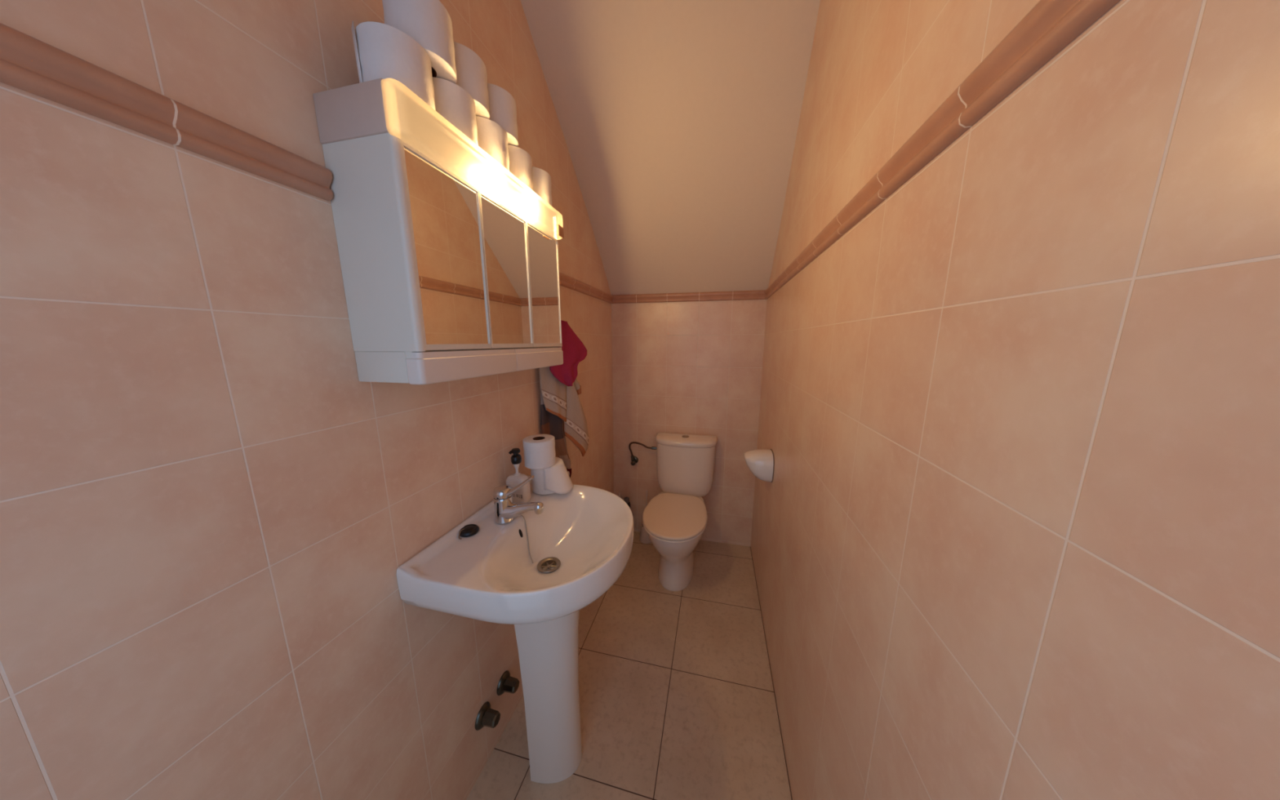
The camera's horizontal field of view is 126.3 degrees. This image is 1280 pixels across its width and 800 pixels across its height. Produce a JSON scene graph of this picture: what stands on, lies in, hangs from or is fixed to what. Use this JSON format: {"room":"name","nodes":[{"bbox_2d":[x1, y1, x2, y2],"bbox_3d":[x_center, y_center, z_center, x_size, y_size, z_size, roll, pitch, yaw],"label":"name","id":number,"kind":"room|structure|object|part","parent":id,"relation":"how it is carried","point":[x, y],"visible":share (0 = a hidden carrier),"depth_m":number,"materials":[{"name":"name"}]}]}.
{"room":"bathroom","nodes":[
{"label":"bathroom","id":0,"kind":"room"},
{"bbox_2d":[0,0,613,799],"bbox_3d":[-0.501,-0.221,1.077,0.100,2.800,2.520,2,10,13],"label":"wall","id":1,"kind":"structure","parent":0,"point":[209,518],"depth_m":0.47,"materials":[{"name":"tile"}]},
{"bbox_2d":[0,22,333,200],"bbox_3d":[-0.629,-0.323,0.241,0.020,0.053,0.694,2,10,13],"label":"trim","id":2,"kind":"structure","parent":1,"relation":"attached to","point":[28,64],"depth_m":0.38,"materials":[{"name":"brown tile"}]},
{"bbox_2d":[312,78,564,385],"bbox_3d":[-0.404,-0.325,0.857,0.178,0.498,0.591,2,10,13],"label":"upper cabinet","id":3,"kind":"object","parent":1,"relation":"attached to","point":[449,260],"visible":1,"depth_m":0.62,"materials":[{"name":"plastic"}]},
{"bbox_2d":[351,20,435,110],"bbox_3d":[-0.441,-0.581,0.589,0.114,0.100,0.112,2,10,13],"label":"toilet roll","id":4,"kind":"object","parent":3,"relation":"on","point":[382,51],"visible":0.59,"depth_m":0.54,"materials":[{"name":"paper"}]},
{"bbox_2d":[382,0,457,84],"bbox_3d":[-0.416,-0.684,0.618,0.111,0.097,0.111,2,10,13],"label":"toilet roll","id":5,"kind":"object","parent":4,"relation":"on","point":[428,23],"visible":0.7,"depth_m":0.58,"materials":[{"name":"paper"}]},
{"bbox_2d":[312,78,564,239],"bbox_3d":[-0.404,-0.530,0.820,0.178,0.080,0.590,2,10,13],"label":"lamp","id":6,"kind":"object","parent":3,"relation":"attached to","point":[380,111],"depth_m":0.57,"materials":[{"name":"plastic"}]},
{"bbox_3d":[-0.391,-0.283,0.671,0.015,0.352,0.187,2,10,13],"label":"mirror door","id":7,"kind":"part","parent":3,"relation":"part of","materials":[{"name":"plastic"}]},
{"bbox_2d":[404,146,488,344],"bbox_3d":[-0.391,-0.286,0.672,0.010,0.336,0.180,2,10,13],"label":"mirror","id":8,"kind":"object","parent":3,"relation":"on","point":[443,208],"depth_m":0.65,"materials":[{"name":"clear glass"}]},
{"bbox_2d":[432,76,478,145],"bbox_3d":[-0.413,-0.599,0.700,0.111,0.097,0.111,2,10,13],"label":"toilet roll","id":9,"kind":"object","parent":3,"relation":"on","point":[453,103],"visible":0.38,"depth_m":0.66,"materials":[{"name":"paper"}]},
{"bbox_2d":[453,41,489,119],"bbox_3d":[-0.402,-0.704,0.730,0.111,0.097,0.111,2,10,13],"label":"toilet roll","id":10,"kind":"object","parent":9,"relation":"on","point":[471,70],"visible":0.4,"depth_m":0.70,"materials":[{"name":"paper"}]},
{"bbox_2d":[475,115,509,171],"bbox_3d":[-0.387,-0.619,0.810,0.111,0.097,0.111,2,10,13],"label":"toilet roll","id":11,"kind":"object","parent":3,"relation":"on","point":[492,138],"visible":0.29,"depth_m":0.77,"materials":[{"name":"paper"}]},
{"bbox_2d":[487,83,518,146],"bbox_3d":[-0.376,-0.724,0.839,0.111,0.097,0.111,2,10,13],"label":"toilet roll","id":12,"kind":"object","parent":11,"relation":"on","point":[502,105],"visible":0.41,"depth_m":0.80,"materials":[{"name":"paper"}]},
{"bbox_3d":[-0.348,-0.316,0.853,0.015,0.352,0.187,2,10,13],"label":"mirror door","id":13,"kind":"part","parent":3,"relation":"part of","materials":[{"name":"plastic"}]},
{"bbox_2d":[480,195,531,343],"bbox_3d":[-0.348,-0.319,0.853,0.010,0.336,0.180,2,10,13],"label":"mirror","id":14,"kind":"object","parent":3,"relation":"on","point":[504,242],"depth_m":0.84,"materials":[{"name":"clear glass"}]},
{"bbox_2d":[507,144,533,190],"bbox_3d":[-0.362,-0.638,0.917,0.111,0.097,0.111,2,10,13],"label":"toilet roll","id":15,"kind":"object","parent":3,"relation":"on","point":[520,161],"visible":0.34,"depth_m":0.88,"materials":[{"name":"paper"}]},
{"bbox_2d":[532,166,551,205],"bbox_3d":[-0.336,-0.657,1.025,0.111,0.097,0.111,2,10,13],"label":"toilet roll","id":16,"kind":"object","parent":3,"relation":"on","point":[542,185],"visible":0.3,"depth_m":0.99,"materials":[{"name":"paper"}]},
{"bbox_3d":[-0.305,-0.348,1.034,0.015,0.352,0.187,2,10,13],"label":"mirror door","id":17,"kind":"part","parent":3,"relation":"part of","materials":[{"name":"plastic"}]},
{"bbox_2d":[527,223,560,343],"bbox_3d":[-0.306,-0.351,1.035,0.010,0.336,0.180,2,10,13],"label":"mirror","id":18,"kind":"object","parent":3,"relation":"on","point":[543,268],"depth_m":1.02,"materials":[{"name":"clear glass"}]},
{"bbox_2d":[475,701,500,730],"bbox_3d":[-0.481,1.018,1.039,0.054,0.068,0.068,2,10,13],"label":"valve","id":19,"kind":"object","parent":1,"relation":"attached to","point":[488,717],"visible":1,"depth_m":1.03,"materials":[{"name":"silver metal"}]},
{"bbox_2d":[497,670,519,695],"bbox_3d":[-0.457,1.000,1.140,0.054,0.068,0.068,2,10,13],"label":"valve","id":20,"kind":"object","parent":1,"relation":"attached to","point":[507,683],"visible":1,"depth_m":1.13,"materials":[{"name":"silver metal"}]},
{"bbox_2d":[540,391,571,478],"bbox_3d":[-0.357,0.070,1.364,0.024,0.594,0.150,8,13,37],"label":"hanging towel","id":21,"kind":"object","parent":1,"relation":"hanging from","point":[551,424],"visible":0.34,"depth_m":1.37,"materials":[{"name":"fabric"}]},
{"bbox_2d":[538,366,588,456],"bbox_3d":[-0.313,0.015,1.383,0.040,0.532,0.255,7,13,35],"label":"hanging towel","id":22,"kind":"object","parent":1,"relation":"hanging from","point":[561,400],"visible":0.62,"depth_m":1.39,"materials":[{"name":"beige fabric"}]},
{"bbox_2d":[549,320,586,386],"bbox_3d":[-0.285,-0.188,1.324,0.028,0.266,0.199,8,13,36],"label":"hanging towel","id":23,"kind":"object","parent":1,"relation":"hanging from","point":[575,351],"visible":0.9,"depth_m":1.31,"materials":[{"name":"red fabric"}]},
{"bbox_2d":[559,271,613,303],"bbox_3d":[-0.299,-0.572,1.636,0.020,0.053,1.036,2,10,13],"label":"trim","id":24,"kind":"structure","parent":1,"relation":"attached to","point":[566,281],"depth_m":1.66,"materials":[{"name":"brown tile"}]},
{"bbox_2d":[466,530,792,799],"bbox_3d":[0.019,1.228,1.214,1.168,0.100,2.520,2,10,13],"label":"floor","id":25,"kind":"structure","parent":0,"point":[677,701],"depth_m":1.27,"materials":[{"name":"tile"}]},
{"bbox_2d":[396,475,633,783],"bbox_3d":[-0.260,0.771,1.015,0.476,0.868,0.540,2,10,13],"label":"washbasin","id":26,"kind":"object","parent":25,"relation":"on","point":[581,542],"visible":0.93,"depth_m":0.94,"materials":[{"name":"ceramic"}]},
{"bbox_2d":[457,524,479,539],"bbox_3d":[-0.477,0.360,0.901,0.054,0.018,0.051,-7,12,-35],"label":"plug","id":27,"kind":"object","parent":26,"relation":"on","point":[469,530],"visible":1,"depth_m":0.89,"materials":[{"name":"black rubber"}]},
{"bbox_2d":[396,475,633,624],"bbox_3d":[-0.260,0.431,0.955,0.476,0.179,0.540,2,10,13],"label":"basin","id":28,"kind":"object","parent":26,"relation":"in","point":[581,542],"depth_m":0.85,"materials":[{"name":"ceramic"}]},
{"bbox_2d":[493,475,543,524],"bbox_3d":[-0.355,0.289,0.949,0.157,0.142,0.055,2,10,13],"label":"faucet","id":29,"kind":"object","parent":26,"relation":"on","point":[505,510],"visible":1,"depth_m":0.94,"materials":[{"name":"silver metal"}]},
{"bbox_2d":[493,493,514,524],"bbox_3d":[-0.405,0.320,0.966,0.055,0.074,0.055,2,10,13],"label":"tap","id":30,"kind":"object","parent":29,"relation":"on","point":[504,504],"depth_m":0.94,"materials":[{"name":"silver metal"}]},
{"bbox_3d":[-0.350,0.325,0.954,0.115,0.064,0.052,2,10,13],"label":"spout","id":31,"kind":"part","parent":29,"relation":"part of","materials":[{"name":"silver metal"}]},
{"bbox_3d":[-0.354,0.252,0.942,0.092,0.067,0.037,2,10,13],"label":"lever","id":32,"kind":"part","parent":29,"relation":"part of","materials":[{"name":"silver metal"}]},
{"bbox_2d":[520,515,533,563],"bbox_3d":[-0.346,0.416,0.983,0.087,0.127,0.020,8,13,38],"label":"chain","id":33,"kind":"object","parent":29,"relation":"hanging from","point":[520,515],"visible":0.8,"depth_m":0.98,"materials":[{"name":"metal"}]},
{"bbox_2d":[506,448,530,502],"bbox_3d":[-0.406,0.247,1.074,0.076,0.179,0.043,2,10,13],"label":"soap dispenser","id":34,"kind":"object","parent":26,"relation":"on","point":[522,495],"visible":0.93,"depth_m":1.06,"materials":[{"name":"plastic"}]},
{"bbox_3d":[-0.406,0.227,1.071,0.021,0.042,0.021,2,10,13],"label":"pump stem","id":35,"kind":"part","parent":34,"relation":"part of","materials":[{"name":"white plastic"}]},
{"bbox_2d":[506,473,530,502],"bbox_3d":[-0.406,0.291,1.082,0.076,0.090,0.042,2,10,13],"label":"bottle","id":36,"kind":"object","parent":34,"relation":"attached to","point":[523,495],"depth_m":1.06,"materials":[{"name":"plastic"}]},
{"bbox_2d":[530,457,573,494],"bbox_3d":[-0.317,0.271,1.165,0.147,0.100,0.114,2,10,13],"label":"toilet roll","id":37,"kind":"object","parent":26,"relation":"on","point":[555,478],"visible":0.86,"depth_m":1.12,"materials":[{"name":"paper"}]},
{"bbox_2d":[522,434,555,469],"bbox_3d":[-0.350,0.178,1.130,0.106,0.094,0.106,2,10,13],"label":"toilet roll","id":38,"kind":"object","parent":37,"relation":"on","point":[539,450],"visible":1,"depth_m":1.09,"materials":[{"name":"paper"}]},
{"bbox_2d":[623,497,630,507],"bbox_3d":[-0.093,0.830,2.275,0.054,0.308,0.054,2,10,13],"label":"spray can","id":39,"kind":"object","parent":25,"relation":"on","point":[626,500],"visible":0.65,"depth_m":2.24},
{"bbox_2d":[639,489,651,543],"bbox_3d":[0.046,0.800,2.252,0.100,0.374,0.100,2,10,13],"label":"toilet brush","id":40,"kind":"object","parent":25,"relation":"on","point":[644,538],"visible":0.59,"depth_m":2.24,"materials":[{"name":"white plastic"}]},
{"bbox_3d":[0.046,0.786,2.250,0.064,0.345,0.064,2,10,13],"label":"handle","id":41,"kind":"part","parent":40,"relation":"part of","materials":[{"name":"white plastic"}]},
{"bbox_2d":[642,432,717,591],"bbox_3d":[0.235,0.657,1.909,0.400,0.778,0.670,2,10,13],"label":"toilet","id":42,"kind":"object","parent":25,"relation":"on","point":[674,521],"visible":1,"depth_m":1.92,"materials":[{"name":"ceramic"}]},
{"bbox_3d":[0.196,0.638,1.814,0.356,0.018,0.478,2,10,13],"label":"seat lid","id":43,"kind":"part","parent":42,"relation":"part of","materials":[{"name":"plastic"}]},
{"bbox_3d":[0.219,0.842,1.946,0.350,0.400,0.636,2,10,13],"label":"bowl","id":44,"kind":"part","parent":42,"relation":"part of","materials":[{"name":"ceramic"}]},
{"bbox_3d":[0.291,0.450,2.116,0.382,0.348,0.169,2,10,13],"label":"tank","id":45,"kind":"part","parent":42,"relation":"part of","materials":[{"name":"ceramic"}]},
{"bbox_3d":[0.291,0.257,2.079,0.400,0.042,0.180,2,10,13],"label":"tank lid","id":46,"kind":"part","parent":42,"relation":"part of","materials":[{"name":"ceramic"}]},
{"bbox_2d":[520,0,820,295],"bbox_3d":[0.017,-1.030,0.800,1.068,1.190,2.500,2,10,13],"label":"ceiling","id":47,"kind":"structure","parent":0,"point":[678,119],"depth_m":1.33,"materials":[{"name":"paint"}]},
{"bbox_2d":[611,299,767,546],"bbox_3d":[0.293,0.085,2.206,1.168,1.800,0.100,2,10,13],"label":"wall","id":48,"kind":"structure","parent":0,"point":[686,367],"depth_m":2.13,"materials":[{"name":"tile"}]},
{"bbox_2d":[628,441,656,465],"bbox_3d":[0.023,0.373,2.229,0.209,0.177,0.063,4,11,21],"label":"pipe","id":49,"kind":"object","parent":48,"relation":"attached to","point":[634,460],"visible":0.99,"depth_m":2.24,"materials":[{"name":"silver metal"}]},
{"bbox_2d":[612,289,765,303],"bbox_3d":[0.280,-0.641,2.019,0.968,0.053,0.020,2,10,13],"label":"trim","id":50,"kind":"structure","parent":48,"relation":"attached to","point":[760,294],"depth_m":2.01,"materials":[{"name":"brown tile"}]},
{"bbox_2d":[750,0,1279,799],"bbox_3d":[0.539,-0.178,0.839,0.100,2.800,2.520,2,10,13],"label":"wall","id":51,"kind":"structure","parent":0,"point":[1015,529],"depth_m":0.29,"materials":[{"name":"tile"}]},
{"bbox_2d":[743,448,773,482],"bbox_3d":[0.572,0.314,1.580,0.127,0.150,0.149,2,10,13],"label":"paper holder","id":52,"kind":"object","parent":51,"relation":"attached to","point":[760,462],"visible":1,"depth_m":1.52,"materials":[{"name":"ceramic"}]},
{"bbox_2d":[764,0,1119,299],"bbox_3d":[0.482,-0.424,0.808,0.020,0.053,2.320,2,10,13],"label":"trim","id":53,"kind":"structure","parent":51,"relation":"attached to","point":[1050,26],"depth_m":0.36,"materials":[{"name":"brown tile"}]}
]}

